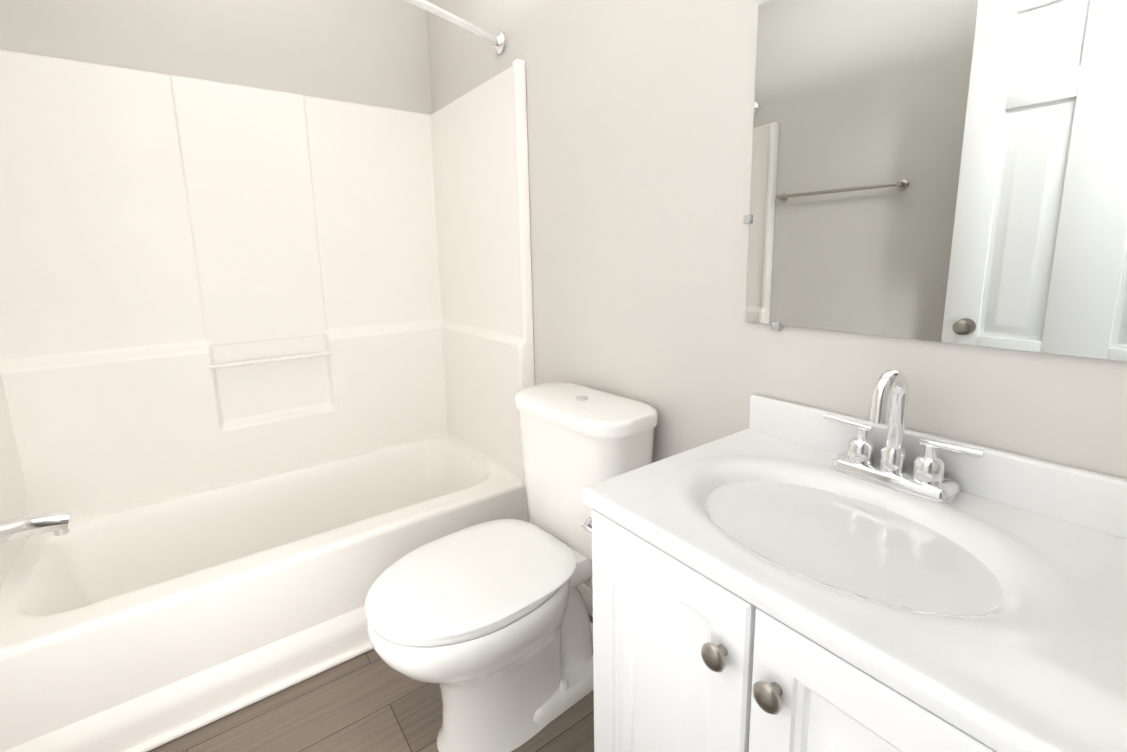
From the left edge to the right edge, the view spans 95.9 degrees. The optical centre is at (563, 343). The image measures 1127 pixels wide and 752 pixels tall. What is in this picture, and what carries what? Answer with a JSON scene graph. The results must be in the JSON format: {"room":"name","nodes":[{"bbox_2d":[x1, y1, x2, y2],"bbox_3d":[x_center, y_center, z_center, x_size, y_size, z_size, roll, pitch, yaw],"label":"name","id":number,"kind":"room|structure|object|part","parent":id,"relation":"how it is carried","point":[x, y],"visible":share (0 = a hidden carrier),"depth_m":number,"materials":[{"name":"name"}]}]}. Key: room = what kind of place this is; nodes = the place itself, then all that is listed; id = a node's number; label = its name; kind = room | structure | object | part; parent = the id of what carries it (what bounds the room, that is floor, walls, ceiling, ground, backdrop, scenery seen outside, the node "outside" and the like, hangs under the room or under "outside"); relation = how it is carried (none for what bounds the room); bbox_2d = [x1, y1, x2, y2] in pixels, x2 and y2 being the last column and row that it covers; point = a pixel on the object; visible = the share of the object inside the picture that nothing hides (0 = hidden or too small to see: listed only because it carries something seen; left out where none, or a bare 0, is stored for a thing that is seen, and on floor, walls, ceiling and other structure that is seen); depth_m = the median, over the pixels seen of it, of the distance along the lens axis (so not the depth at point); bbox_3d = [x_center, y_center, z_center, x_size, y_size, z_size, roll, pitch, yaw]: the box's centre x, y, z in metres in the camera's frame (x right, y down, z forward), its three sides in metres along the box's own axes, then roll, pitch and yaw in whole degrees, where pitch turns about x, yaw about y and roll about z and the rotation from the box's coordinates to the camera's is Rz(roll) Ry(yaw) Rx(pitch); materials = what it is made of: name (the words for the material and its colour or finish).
{"room":"bathroom","nodes":[
{"label":"bathroom","id":0,"kind":"room"},
{"bbox_2d":[0,0,431,113],"bbox_3d":[-1.227,-0.335,2.019,1.724,2.440,0.100,-8,12,-36],"label":"wall","id":1,"kind":"structure","parent":0,"point":[372,52],"depth_m":1.89,"materials":[{"name":"paint"}]},
{"bbox_2d":[149,613,593,751],"bbox_3d":[-0.449,1.077,1.227,1.724,0.100,2.640,-8,12,-36],"label":"floor","id":2,"kind":"structure","parent":0,"point":[370,701],"depth_m":1.35,"materials":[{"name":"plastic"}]},
{"bbox_2d":[0,49,534,751],"bbox_3d":[-0.947,0.014,1.702,1.518,1.850,0.819,-8,12,-36],"label":"bathtub","id":3,"kind":"object","parent":2,"relation":"on","point":[266,365],"visible":0.96,"depth_m":1.81,"materials":[{"name":"white plastic"}]},
{"bbox_3d":[-1.474,0.510,1.421,0.147,0.079,0.068,-8,12,-36],"label":"spout","id":4,"kind":"part","parent":3,"relation":"part of","materials":[{"name":"silver metal"}]},
{"bbox_2d":[365,383,657,751],"bbox_3d":[-0.143,0.585,1.351,0.743,0.822,0.455,-8,12,-36],"label":"toilet","id":5,"kind":"object","parent":2,"relation":"on","point":[487,627],"visible":0.94,"depth_m":1.27,"materials":[{"name":"white ceramic"}]},
{"bbox_2d":[582,369,1126,751],"bbox_3d":[0.423,0.567,0.777,0.518,1.024,0.672,-8,12,-36],"label":"bathroom vanity","id":6,"kind":"object","parent":2,"relation":"on","point":[777,575],"visible":1,"depth_m":0.68,"materials":[{"name":"painted wood"},{"name":"brushed nickel"}]},
{"bbox_3d":[0.147,0.611,0.787,0.019,0.644,0.299,-8,12,-36],"label":"door","id":7,"kind":"part","parent":6,"relation":"part of","materials":[{"name":"white wood"}]},
{"bbox_3d":[0.192,0.392,0.640,0.028,0.034,0.034,-8,12,-36],"label":"knob","id":8,"kind":"part","parent":6,"relation":"part of","materials":[{"name":"silver metal"}]},
{"bbox_3d":[0.236,0.402,0.582,0.028,0.034,0.034,-8,12,-36],"label":"knob","id":9,"kind":"part","parent":6,"relation":"part of","materials":[{"name":"silver metal"}]},
{"bbox_2d":[823,369,984,504],"bbox_3d":[0.531,0.137,0.828,0.116,0.198,0.234,-8,12,-36],"label":"faucet","id":10,"kind":"object","parent":6,"relation":"on","point":[892,464],"depth_m":0.83,"materials":[{"name":"silver metal"}]},
{"bbox_3d":[0.334,0.651,0.537,0.019,0.644,0.319,-8,12,-36],"label":"door","id":11,"kind":"part","parent":6,"relation":"part of","materials":[{"name":"white wood"}]},
{"bbox_2d":[426,0,1126,589],"bbox_3d":[0.180,-0.269,1.483,0.100,2.440,2.440,-8,12,-36],"label":"wall","id":12,"kind":"structure","parent":0,"point":[640,128],"depth_m":1.25,"materials":[{"name":"paint"}]},
{"bbox_2d":[577,583,592,616],"bbox_3d":[0.168,0.898,1.634,0.013,0.090,0.860,-8,12,-36],"label":"baseboard","id":13,"kind":"structure","parent":12,"relation":"attached to","point":[586,592],"depth_m":1.72,"materials":[{"name":"white paint"}]},
{"bbox_2d":[743,0,1126,360],"bbox_3d":[0.605,-0.393,0.748,0.038,0.822,0.775,-8,12,-36],"label":"mirror","id":14,"kind":"object","parent":12,"relation":"attached to","point":[950,171],"visible":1,"depth_m":0.80,"materials":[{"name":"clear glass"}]},
{"bbox_3d":[-1.126,-0.080,0.537,0.100,2.440,2.440,-8,12,-36],"label":"wall","id":15,"kind":"structure","parent":0,"visible":0},
{"bbox_2d":[403,0,505,53],"bbox_3d":[-0.781,-0.956,1.279,1.520,0.068,0.236,-8,12,-36],"label":"rail","id":16,"kind":"object","parent":15,"relation":"attached to","point":[498,42],"visible":1,"depth_m":1.63,"materials":[{"name":"white metal"}]}
]}

